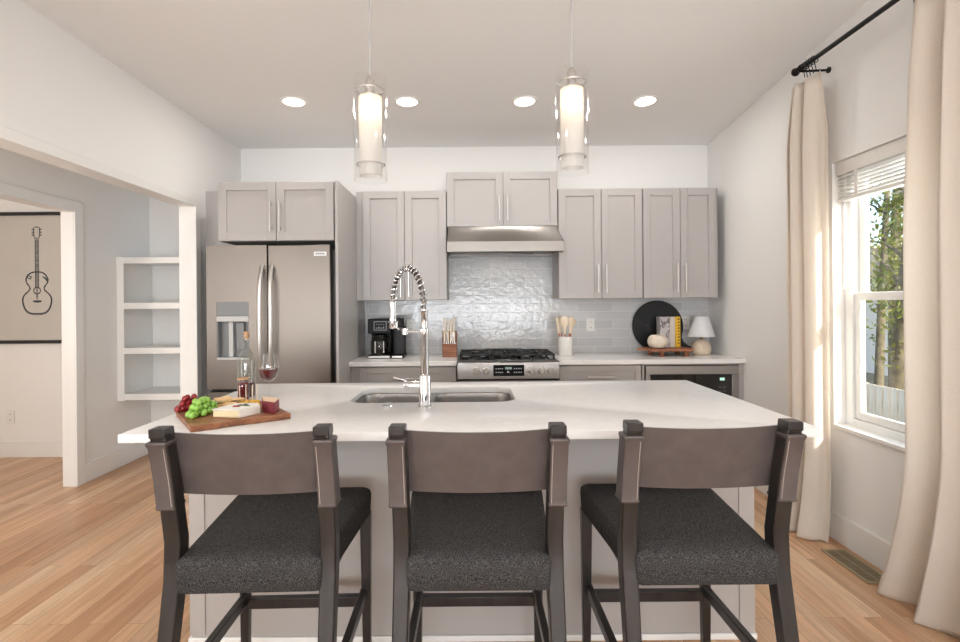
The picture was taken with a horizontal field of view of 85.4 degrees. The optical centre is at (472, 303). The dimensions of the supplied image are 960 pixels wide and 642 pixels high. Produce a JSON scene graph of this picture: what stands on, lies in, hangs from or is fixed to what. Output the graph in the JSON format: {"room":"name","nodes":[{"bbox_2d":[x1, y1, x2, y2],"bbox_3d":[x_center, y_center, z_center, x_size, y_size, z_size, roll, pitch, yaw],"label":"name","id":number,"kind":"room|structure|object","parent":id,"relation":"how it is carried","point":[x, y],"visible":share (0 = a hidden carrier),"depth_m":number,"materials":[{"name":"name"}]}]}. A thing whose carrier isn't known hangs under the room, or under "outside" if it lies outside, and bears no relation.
{"room":"kitchen","nodes":[
{"label":"kitchen","id":0,"kind":"room"},
{"bbox_2d":[0,199,61,440],"bbox_3d":[-4.330,0.027,4.735,2.540,2.700,0.130,0,0,0],"label":"wall","id":1,"kind":"structure","parent":0,"point":[30,374],"depth_m":4.67,"materials":[{"name":"white paint"}]},
{"bbox_2d":[6,411,14,423],"bbox_3d":[-4.152,1.015,4.666,0.072,0.116,0.008,0,0,0],"label":"wall outlet","id":2,"kind":"object","parent":1,"relation":"attached to","point":[10,415],"visible":1,"depth_m":4.66,"materials":[{"name":"white plastic"}]},
{"bbox_2d":[0,212,61,343],"bbox_3d":[-3.932,-0.234,4.653,0.980,1.175,0.030,0,0,0],"label":"picture","id":3,"kind":"object","parent":1,"relation":"attached to","point":[30,242],"visible":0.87,"depth_m":4.65,"materials":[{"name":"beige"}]},
{"bbox_2d":[0,441,62,457],"bbox_3d":[-4.269,1.304,4.662,2.440,0.145,0.015,0,0,0],"label":"baseboard","id":4,"kind":"structure","parent":1,"relation":"attached to","point":[8,449],"depth_m":4.66,"materials":[{"name":"white wood"}]},
{"bbox_2d":[0,148,150,462],"bbox_3d":[-3.020,0.016,2.660,0.080,2.700,4.520,0,0,0],"label":"wall","id":5,"kind":"structure","parent":0,"point":[115,218],"depth_m":4.17,"materials":[{"name":"white paint"}]},
{"bbox_2d":[0,182,84,486],"bbox_3d":[-3.018,0.298,3.322,0.109,2.135,1.285,0,0,0],"label":"trim","id":6,"kind":"structure","parent":5,"relation":"attached to","point":[72,271],"depth_m":3.88,"materials":[{"name":"white wood"}]},
{"bbox_2d":[85,443,147,482],"bbox_3d":[-2.962,1.290,4.383,0.014,0.150,0.835,0,0,0],"label":"baseboard","id":7,"kind":"structure","parent":5,"relation":"attached to","point":[99,466],"depth_m":4.28,"materials":[{"name":"white wood"}]},
{"bbox_2d":[0,0,240,396],"bbox_3d":[-2.047,-0.193,-0.310,0.110,3.100,9.580,0,0,0],"label":"wall","id":8,"kind":"structure","parent":0,"point":[56,89],"depth_m":2.79,"materials":[{"name":"white paint"}]},
{"bbox_2d":[0,125,201,493],"bbox_3d":[-2.035,0.302,2.103,0.124,2.110,3.365,0,0,0],"label":"trim","id":9,"kind":"structure","parent":8,"relation":"attached to","point":[12,140],"depth_m":3.72,"materials":[{"name":"white"}]},
{"bbox_2d":[149,197,179,421],"bbox_3d":[-2.580,0.012,4.860,0.960,2.700,0.120,0,0,0],"label":"wall","id":10,"kind":"structure","parent":0,"point":[163,216],"depth_m":4.80,"materials":[{"name":"white paint"}]},
{"bbox_2d":[116,257,179,400],"bbox_3d":[-2.538,0.206,4.574,0.880,1.208,0.452,0,0,0],"label":"shelf unit","id":11,"kind":"object","parent":10,"relation":"attached to","point":[136,349],"visible":0.64,"depth_m":4.47,"materials":[{"name":"white wood"}]},
{"bbox_2d":[20,0,868,148],"bbox_3d":[0.016,-1.596,-0.250,4.260,0.505,9.700,0,0,0],"label":"ceiling","id":12,"kind":"structure","parent":0,"point":[228,65],"depth_m":3.01,"materials":[{"name":"white paint"}]},
{"bbox_2d":[279,96,307,107],"bbox_3d":[-1.208,-1.361,3.505,0.188,0.009,0.188,-2,-1,0],"label":"recessed light","id":13,"kind":"object","parent":12,"relation":"in","point":[289,101],"visible":1,"depth_m":3.50,"materials":[{"name":"white plastic"}]},
{"bbox_2d":[353,0,386,178],"bbox_3d":[-0.455,-0.987,2.300,0.145,0.886,0.145,0,0,0],"label":"pendant light","id":14,"kind":"object","parent":12,"relation":"hanging from","point":[370,162],"visible":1,"depth_m":2.26,"materials":[{"name":"grey glass"}]},
{"bbox_2d":[393,96,420,107],"bbox_3d":[-0.452,-1.383,3.560,0.187,0.017,0.187,0,0,-28],"label":"recessed light","id":15,"kind":"object","parent":12,"relation":"in","point":[402,101],"visible":1,"depth_m":3.56,"materials":[{"name":"white plastic"}]},
{"bbox_2d":[511,95,537,107],"bbox_3d":[0.358,-1.405,3.610,0.187,0.020,0.187,0,0,-17],"label":"recessed light","id":16,"kind":"object","parent":12,"relation":"in","point":[524,101],"visible":1,"depth_m":3.61,"materials":[{"name":"white plastic"}]},
{"bbox_2d":[555,0,588,173],"bbox_3d":[0.436,-1.032,2.300,0.145,0.906,0.145,0,0,0],"label":"pendant light","id":17,"kind":"object","parent":12,"relation":"hanging from","point":[571,95],"visible":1,"depth_m":2.26,"materials":[{"name":"grey glass"}]},
{"bbox_2d":[631,95,658,107],"bbox_3d":[1.213,-1.426,3.660,0.187,0.023,0.187,0,0,-17],"label":"recessed light","id":18,"kind":"object","parent":12,"relation":"in","point":[646,100],"visible":1,"depth_m":3.66,"materials":[{"name":"white"}]},
{"bbox_2d":[241,145,707,354],"bbox_3d":[0.028,-0.210,4.540,4.260,3.100,0.120,0,0,0],"label":"wall","id":19,"kind":"structure","parent":0,"point":[635,166],"depth_m":4.48,"materials":[{"name":"white paint"}]},
{"bbox_2d":[206,181,334,245],"bbox_3d":[-1.480,-0.640,4.022,1.032,0.415,0.916,0,0,0],"label":"upper cabinet","id":20,"kind":"object","parent":19,"relation":"attached to","point":[238,213],"visible":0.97,"depth_m":3.61,"materials":[{"name":"grey paint"}]},
{"bbox_2d":[356,191,448,300],"bbox_3d":[-0.571,-0.464,4.287,0.721,0.868,0.386,0,0,0],"label":"upper cabinet","id":21,"kind":"object","parent":19,"relation":"attached to","point":[395,229],"visible":0.93,"depth_m":4.14,"materials":[{"name":"grey paint"}]},
{"bbox_2d":[447,172,556,227],"bbox_3d":[0.231,-0.834,4.287,0.880,0.433,0.386,0,0,0],"label":"upper cabinet","id":22,"kind":"object","parent":19,"relation":"attached to","point":[474,199],"visible":0.96,"depth_m":4.14,"materials":[{"name":"grey paint"}]},
{"bbox_2d":[447,226,563,256],"bbox_3d":[0.251,-0.509,4.239,0.906,0.210,0.463,0,0,0],"label":"range hood","id":23,"kind":"object","parent":22,"relation":"attached to","point":[494,241],"visible":0.93,"depth_m":4.05,"materials":[{"name":"silver metal"}]},
{"bbox_2d":[365,257,708,353],"bbox_3d":[0.547,-0.102,4.476,2.965,1.046,0.008,0,0,0],"label":"backsplash","id":24,"kind":"structure","parent":19,"relation":"attached to","point":[494,302],"depth_m":4.47,"materials":[{"name":"tile"}]},
{"bbox_2d":[407,319,414,329],"bbox_3d":[-0.533,0.190,4.468,0.072,0.116,0.008,0,0,0],"label":"wall outlet","id":25,"kind":"object","parent":24,"relation":"attached to","point":[410,322],"visible":0.82,"depth_m":4.47,"materials":[{"name":"white plastic"}]},
{"bbox_2d":[586,318,594,330],"bbox_3d":[1.010,0.176,4.468,0.072,0.116,0.008,0,0,0],"label":"wall outlet","id":26,"kind":"object","parent":24,"relation":"attached to","point":[590,322],"visible":1,"depth_m":4.47,"materials":[{"name":"white plastic"}]},
{"bbox_2d":[681,316,689,328],"bbox_3d":[1.826,0.160,4.468,0.072,0.116,0.008,0,0,0],"label":"wall outlet","id":27,"kind":"object","parent":24,"relation":"attached to","point":[686,319],"visible":0.87,"depth_m":4.47,"materials":[{"name":"white plastic"}]},
{"bbox_2d":[552,188,642,298],"bbox_3d":[1.013,-0.481,4.287,0.666,0.875,0.386,0,0,0],"label":"upper cabinet","id":28,"kind":"object","parent":19,"relation":"attached to","point":[600,230],"visible":0.99,"depth_m":4.14,"materials":[{"name":"grey paint"}]},
{"bbox_2d":[633,188,717,298],"bbox_3d":[1.653,-0.487,4.287,0.602,0.875,0.386,0,0,0],"label":"upper cabinet","id":29,"kind":"object","parent":19,"relation":"attached to","point":[680,230],"visible":0.98,"depth_m":4.14,"materials":[{"name":"grey paint"}]},
{"bbox_2d":[0,454,959,641],"bbox_3d":[-1.708,1.385,-0.125,7.760,0.060,10.150,0,0,0],"label":"floor","id":30,"kind":"structure","parent":0,"point":[84,562],"depth_m":2.61,"materials":[{"name":"brown wood"}]},
{"bbox_2d":[145,423,371,641],"bbox_3d":[-0.608,0.833,1.616,0.482,1.024,0.657,0,0,-2],"label":"counter stool","id":31,"kind":"object","parent":30,"relation":"on","point":[290,524],"visible":1,"depth_m":1.41,"materials":[{"name":"brown wood"}]},
{"bbox_2d":[206,245,335,399],"bbox_3d":[-1.402,0.459,3.973,0.878,1.745,0.893,0,0,0],"label":"refrigerator","id":32,"kind":"object","parent":30,"relation":"on","point":[284,296],"visible":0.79,"depth_m":3.60,"materials":[{"name":"grey metal"}]},
{"bbox_2d":[335,181,365,382],"bbox_3d":[-0.936,0.248,4.035,0.020,2.200,0.890,0,0,0],"label":"panel","id":33,"kind":"object","parent":30,"relation":"on","point":[350,312],"visible":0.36,"depth_m":3.83,"materials":[{"name":"grey paint"}]},
{"bbox_2d":[351,366,457,382],"bbox_3d":[-0.519,0.905,4.170,0.798,0.879,0.600,0,0,0],"label":"base cabinet","id":34,"kind":"object","parent":30,"relation":"on","point":[379,374],"visible":0.22,"depth_m":3.92,"materials":[{"name":"grey paint"}]},
{"bbox_2d":[349,354,458,366],"bbox_3d":[-0.523,0.448,4.173,0.806,0.034,0.597,0,0,0],"label":"countertop","id":35,"kind":"structure","parent":34,"relation":"on","point":[410,359],"depth_m":3.90,"materials":[{"name":"white stone"}]},
{"bbox_2d":[368,315,406,358],"bbox_3d":[-0.692,0.261,4.232,0.287,0.342,0.256,0,0,0],"label":"coffee maker","id":36,"kind":"object","parent":35,"relation":"on","point":[387,342],"visible":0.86,"depth_m":4.14,"materials":[{"name":"black plastic"}]},
{"bbox_2d":[392,329,403,354],"bbox_3d":[-0.600,0.304,4.175,0.092,0.196,0.092,0,0,0],"label":"travel mug","id":37,"kind":"object","parent":36,"relation":"on","point":[398,339],"depth_m":4.14,"materials":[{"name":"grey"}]},
{"bbox_2d":[442,331,456,356],"bbox_3d":[-0.189,0.325,4.225,0.116,0.205,0.110,0,0,0],"label":"knife block","id":38,"kind":"object","parent":35,"relation":"on","point":[448,350],"visible":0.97,"depth_m":4.17,"materials":[{"name":"brown wood"}]},
{"bbox_2d":[447,320,448,339],"bbox_3d":[-0.202,0.220,4.225,0.015,0.185,0.013,0,0,0],"label":"kitchen knife","id":39,"kind":"object","parent":38,"relation":"on","point":[447,320],"visible":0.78,"depth_m":4.22,"materials":[{"name":"brown wood"}]},
{"bbox_2d":[450,320,451,340],"bbox_3d":[-0.178,0.223,4.225,0.015,0.180,0.013,0,0,0],"label":"kitchen knife","id":40,"kind":"object","parent":38,"relation":"on","point":[450,320],"visible":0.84,"depth_m":4.22,"materials":[{"name":"brown wood"}]},
{"bbox_2d":[453,317,454,341],"bbox_3d":[-0.156,0.210,4.225,0.015,0.205,0.013,0,0,0],"label":"kitchen knife","id":41,"kind":"object","parent":38,"relation":"on","point":[453,317],"visible":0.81,"depth_m":4.22,"materials":[{"name":"brown wood"}]},
{"bbox_2d":[188,439,756,641],"bbox_3d":[-0.005,0.899,2.445,2.259,0.883,0.770,0,0,0],"label":"kitchen island","id":42,"kind":"object","parent":30,"relation":"on","point":[590,461],"visible":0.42,"depth_m":2.07,"materials":[{"name":"grey paint"}]},
{"bbox_2d":[118,380,822,442],"bbox_3d":[-0.009,0.441,2.290,2.354,0.029,1.110,0,0,0],"label":"island countertop","id":43,"kind":"structure","parent":42,"relation":"on","point":[588,409],"depth_m":2.07,"materials":[{"name":"white stone"}]},
{"bbox_2d":[176,401,290,431],"bbox_3d":[-0.922,0.423,1.991,0.335,0.020,0.345,0,0,-37],"label":"cutting board","id":44,"kind":"object","parent":43,"relation":"on","point":[208,422],"visible":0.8,"depth_m":1.87,"materials":[{"name":"brown wood"}]},
{"bbox_2d":[174,394,198,412],"bbox_3d":[-1.113,0.385,2.037,0.076,0.060,0.133,0,0,18],"label":"grape bunch","id":45,"kind":"object","parent":44,"relation":"on","point":[186,401],"visible":0.63,"depth_m":2.01,"materials":[{"name":"red food"}]},
{"bbox_2d":[185,396,218,418],"bbox_3d":[-1.025,0.383,1.956,0.094,0.063,0.205,0,0,0],"label":"grape bunch","id":46,"kind":"object","parent":44,"relation":"on","point":[202,406],"visible":0.98,"depth_m":1.92,"materials":[{"name":"green food"}]},
{"bbox_2d":[212,403,259,417],"bbox_3d":[-0.868,0.397,1.943,0.124,0.030,0.149,0,0,15],"label":"wedge","id":47,"kind":"object","parent":44,"relation":"on","point":[228,411],"visible":0.98,"depth_m":1.89,"materials":[{"name":"white food"}]},
{"bbox_2d":[255,385,259,404],"bbox_3d":[-0.881,0.370,2.122,0.019,0.082,0.019,0,0,-25],"label":"cheese cube","id":48,"kind":"object","parent":44,"relation":"on","point":[257,400],"visible":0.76,"depth_m":2.12,"materials":[{"name":"yellow food"}]},
{"bbox_2d":[262,396,278,413],"bbox_3d":[-0.786,0.388,2.001,0.146,0.047,0.055,0,0,33],"label":"cheese wedge","id":49,"kind":"object","parent":44,"relation":"on","point":[269,404],"visible":1,"depth_m":1.97,"materials":[{"name":"red food"}]},
{"bbox_2d":[237,377,249,399],"bbox_3d":[-1.027,0.381,2.325,0.052,0.104,0.052,0,0,0],"label":"jam jar","id":50,"kind":"object","parent":43,"relation":"on","point":[244,393],"visible":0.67,"depth_m":2.31,"materials":[{"name":"clear glass"}]},
{"bbox_2d":[237,331,255,398],"bbox_3d":[-1.043,0.280,2.395,0.079,0.307,0.079,0,0,0],"label":"wine bottle","id":51,"kind":"object","parent":43,"relation":"on","point":[246,333],"visible":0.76,"depth_m":2.38,"materials":[{"name":"clear glass"}]},
{"bbox_2d":[258,355,278,381],"bbox_3d":[-0.907,0.327,2.310,0.089,0.212,0.089,0,0,0],"label":"wine glass","id":52,"kind":"object","parent":43,"relation":"on","point":[268,374],"visible":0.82,"depth_m":2.28,"materials":[{"name":"red"}]},
{"bbox_2d":[388,264,431,407],"bbox_3d":[-0.299,0.129,2.219,0.258,0.599,0.117,0,0,41],"label":"kitchen faucet","id":53,"kind":"object","parent":43,"relation":"on","point":[423,385],"visible":1,"depth_m":2.17,"materials":[{"name":"silver metal"}]},
{"bbox_2d":[356,392,512,402],"bbox_3d":[-0.180,0.556,2.467,0.790,0.198,0.460,0,0,0],"label":"sink","id":54,"kind":"object","parent":43,"relation":"in","point":[478,396],"visible":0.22,"depth_m":2.66,"materials":[{"name":"silver metal"}]},
{"bbox_2d":[385,422,569,641],"bbox_3d":[0.016,0.828,1.616,0.482,1.024,0.657,0,0,0],"label":"counter stool","id":55,"kind":"object","parent":30,"relation":"on","point":[477,519],"visible":1,"depth_m":1.41,"materials":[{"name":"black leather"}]},
{"bbox_2d":[457,348,559,381],"bbox_3d":[0.264,0.832,4.121,0.754,0.912,0.694,0,0,0],"label":"gas range","id":56,"kind":"object","parent":30,"relation":"on","point":[490,364],"visible":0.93,"depth_m":3.84,"materials":[{"name":"grey metal"}]},
{"bbox_2d":[458,353,555,359],"bbox_3d":[0.261,0.430,4.198,0.746,0.024,0.536,0,0,0],"label":"cooktop","id":57,"kind":"object","parent":56,"relation":"in","point":[518,357],"depth_m":4.00,"materials":[{"name":"black metal"}]},
{"bbox_2d":[559,364,640,380],"bbox_3d":[0.960,0.892,4.170,0.620,0.879,0.600,0,0,0],"label":"base cabinet","id":58,"kind":"object","parent":30,"relation":"on","point":[614,372],"visible":0.13,"depth_m":3.90,"materials":[{"name":"grey paint"}]},
{"bbox_2d":[641,363,743,400],"bbox_3d":[1.655,0.886,4.172,0.763,0.879,0.596,0,0,0],"label":"base cabinet","id":59,"kind":"object","parent":30,"relation":"on","point":[741,367],"visible":0.06,"depth_m":3.91,"materials":[{"name":"grey paint"}]},
{"bbox_2d":[551,352,745,364],"bbox_3d":[1.337,0.432,4.173,1.391,0.034,0.597,0,0,0],"label":"countertop","id":60,"kind":"structure","parent":59,"relation":"on","point":[601,358],"depth_m":3.92,"materials":[{"name":"white stone"}]},
{"bbox_2d":[558,336,572,355],"bbox_3d":[0.748,0.340,4.220,0.120,0.157,0.120,0,0,0],"label":"utensil crock","id":61,"kind":"object","parent":60,"relation":"on","point":[565,344],"visible":0.97,"depth_m":4.17,"materials":[{"name":"white ceramic"}]},
{"bbox_2d":[556,317,559,336],"bbox_3d":[0.698,0.257,4.215,0.055,0.305,0.013,0,0,-12],"label":"stick","id":62,"kind":"object","parent":61,"relation":"in","point":[557,319],"visible":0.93,"depth_m":4.21,"materials":[{"name":"beige wood"}]},
{"bbox_2d":[559,317,562,336],"bbox_3d":[0.722,0.256,4.250,0.043,0.305,0.014,0,0,20],"label":"stick","id":63,"kind":"object","parent":61,"relation":"in","point":[560,324],"visible":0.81,"depth_m":4.25,"materials":[{"name":"beige wood"}]},
{"bbox_2d":[560,316,568,336],"bbox_3d":[0.740,0.253,4.191,0.074,0.311,0.030,0,0,0],"label":"wooden spoon","id":64,"kind":"object","parent":61,"relation":"in","point":[564,320],"visible":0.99,"depth_m":4.18,"materials":[{"name":"beige wood"}]},
{"bbox_2d":[568,317,573,336],"bbox_3d":[0.787,0.255,4.207,0.058,0.306,0.014,0,0,10],"label":"spatula","id":65,"kind":"object","parent":61,"relation":"in","point":[571,319],"visible":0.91,"depth_m":4.20,"materials":[{"name":"beige wood"}]},
{"bbox_2d":[632,301,691,347],"bbox_3d":[1.616,0.186,4.432,0.517,0.432,0.042,0,0,0],"label":"serving board","id":66,"kind":"object","parent":60,"relation":"on","point":[644,324],"visible":0.66,"depth_m":4.43,"materials":[{"name":"black wood"}]},
{"bbox_2d":[637,346,693,356],"bbox_3d":[1.521,0.382,4.175,0.424,0.062,0.250,0,0,0],"label":"wooden riser","id":67,"kind":"object","parent":60,"relation":"on","point":[677,350],"visible":0.98,"depth_m":4.08,"materials":[{"name":"brown wood"}]},
{"bbox_2d":[647,334,667,348],"bbox_3d":[1.464,0.294,4.128,0.154,0.117,0.156,0,0,0],"label":"pumpkin","id":68,"kind":"object","parent":67,"relation":"on","point":[658,341],"visible":1,"depth_m":4.07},
{"bbox_2d":[656,316,669,346],"bbox_3d":[1.556,0.227,4.255,0.080,0.248,0.081,0,0,0],"label":"book","id":69,"kind":"object","parent":67,"relation":"on","point":[663,323],"visible":0.77,"depth_m":4.21,"materials":[{"name":"beige paper"}]},
{"bbox_2d":[670,317,674,346],"bbox_3d":[1.617,0.227,4.253,0.039,0.246,0.083,0,0,0],"label":"book","id":70,"kind":"object","parent":67,"relation":"on","point":[672,319],"visible":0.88,"depth_m":4.21,"materials":[{"name":"beige paper"}]},
{"bbox_2d":[671,316,679,346],"bbox_3d":[1.659,0.226,4.252,0.040,0.247,0.086,0,0,0],"label":"book","id":71,"kind":"object","parent":67,"relation":"on","point":[677,319],"visible":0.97,"depth_m":4.21,"materials":[{"name":"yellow paper"}]},
{"bbox_2d":[687,316,715,354],"bbox_3d":[1.852,0.256,4.220,0.213,0.308,0.213,0,0,0],"label":"table lamp","id":72,"kind":"object","parent":60,"relation":"on","point":[701,326],"visible":0.99,"depth_m":4.16,"materials":[{"name":"white fabric"}]},
{"bbox_2d":[644,365,738,398],"bbox_3d":[1.644,0.679,4.136,0.696,0.434,0.487,0,0,0],"label":"microwave","id":73,"kind":"object","parent":59,"relation":"in","point":[724,379],"visible":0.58,"depth_m":3.90,"materials":[{"name":"grey metal"}]},
{"bbox_2d":[580,418,806,641],"bbox_3d":[0.641,0.823,1.636,0.482,1.024,0.657,0,0,0],"label":"counter stool","id":74,"kind":"object","parent":30,"relation":"on","point":[662,520],"visible":1,"depth_m":1.43,"materials":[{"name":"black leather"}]},
{"bbox_2d":[820,549,881,583],"bbox_3d":[1.934,1.321,2.625,0.135,0.006,0.340,0,0,0],"label":"floor vent","id":75,"kind":"object","parent":30,"relation":"in","point":[861,569],"visible":0.8,"depth_m":2.63,"materials":[{"name":"brown metal"}]},
{"bbox_2d":[707,0,913,542],"bbox_3d":[2.090,-0.628,-0.310,0.130,3.900,9.580,0,0,0],"label":"wall","id":76,"kind":"structure","parent":0,"point":[865,90],"depth_m":2.96,"materials":[{"name":"white paint"}]},
{"bbox_2d":[754,485,890,570],"bbox_3d":[2.033,1.245,-0.620,0.015,0.155,8.960,0,0,0],"label":"baseboard","id":77,"kind":"structure","parent":76,"relation":"attached to","point":[869,546],"depth_m":2.73,"materials":[{"name":"white wood"}]},
{"bbox_2d":[791,0,899,75],"bbox_3d":[1.927,-1.334,2.233,0.184,0.053,1.566,0,0,0],"label":"curtain rod","id":78,"kind":"object","parent":76,"relation":"attached to","point":[796,71],"visible":0.93,"depth_m":2.62,"materials":[{"name":"black metal"}]},
{"bbox_2d":[786,56,830,542],"bbox_3d":[1.909,-0.017,2.999,0.178,2.674,0.349,0,0,0],"label":"curtain","id":79,"kind":"object","parent":78,"relation":"hanging from","point":[807,135],"visible":0.91,"depth_m":2.91,"materials":[{"name":"beige fabric"}]},
{"bbox_2d":[877,0,959,638],"bbox_3d":[1.862,-0.017,2.039,0.123,2.674,0.686,0,0,0],"label":"curtain","id":80,"kind":"object","parent":78,"relation":"hanging from","point":[922,568],"visible":1,"depth_m":2.14,"materials":[{"name":"beige fabric"}]},
{"bbox_2d":[832,159,904,451],"bbox_3d":[2.094,-0.049,2.565,0.152,1.488,0.730,0,0,0],"label":"window","id":81,"kind":"structure","parent":76,"relation":"in","point":[881,430],"depth_m":2.85,"materials":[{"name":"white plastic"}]},
{"bbox_2d":[837,137,905,288],"bbox_3d":[2.060,-0.436,2.575,0.058,0.709,0.686,0,0,0],"label":"window blind","id":82,"kind":"object","parent":81,"relation":"attached to","point":[878,161],"visible":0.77,"depth_m":2.67,"materials":[{"name":"white"}]},
{"label":"cracker","id":83,"kind":"object","parent":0,"visible":0},
{"label":"cracker","id":84,"kind":"object","parent":83,"relation":"on","visible":0},
{"label":"cracker","id":85,"kind":"object","parent":84,"relation":"on","visible":0},
{"bbox_2d":[215,397,228,401],"bbox_3d":[-0.990,0.377,2.053,0.047,0.011,0.047,0,0,-15],"label":"cracker","id":86,"kind":"object","parent":85,"relation":"on","point":[223,399],"visible":1,"depth_m":2.05,"materials":[{"name":"beige food"}]},
{"label":"outside","id":87,"kind":"structure","parent":0,"visible":0},
{"bbox_2d":[866,372,887,386],"bbox_3d":[16.122,2.553,12.000,27.800,0.100,36.000,0,0,0],"label":"ground","id":88,"kind":"structure","parent":87,"point":[869,376],"depth_m":17.41,"materials":[{"name":"grey"}]},
{"bbox_2d":[865,244,901,375],"bbox_3d":[17.251,0.043,18.000,6.300,4.900,12.600,0,0,0],"label":"neighbouring house","id":89,"kind":"structure","parent":88,"relation":"on","point":[870,315],"depth_m":18.97,"materials":[{"name":"beige"}]},
{"bbox_2d":[865,173,902,381],"bbox_3d":[12.474,-1.617,15.019,4.865,8.312,4.121,0,0,0],"label":"tree","id":90,"kind":"object","parent":88,"relation":"on","point":[890,332],"visible":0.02,"depth_m":15.03,"materials":[{"name":"green plant"}]},
{"bbox_2d":[865,172,903,385],"bbox_3d":[9.101,-0.815,11.654,1.646,6.761,2.412,0,0,0],"label":"tree","id":91,"kind":"object","parent":88,"relation":"on","point":[879,368],"visible":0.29,"depth_m":11.56,"materials":[{"name":"green plant"}]},
{"bbox_2d":[865,169,904,389],"bbox_3d":[7.538,-0.374,8.919,2.909,5.924,2.180,0,0,-43],"label":"tree","id":92,"kind":"object","parent":88,"relation":"on","point":[896,373],"visible":0.18,"depth_m":9.09,"materials":[{"name":"green plant"}]},
{"bbox_2d":[866,382,904,422],"bbox_3d":[6.547,1.944,6.775,0.060,1.303,6.950,0,0,0],"label":"wooden fence","id":93,"kind":"object","parent":88,"relation":"on","point":[882,401],"visible":0.06,"depth_m":8.21,"materials":[{"name":"white wood"}]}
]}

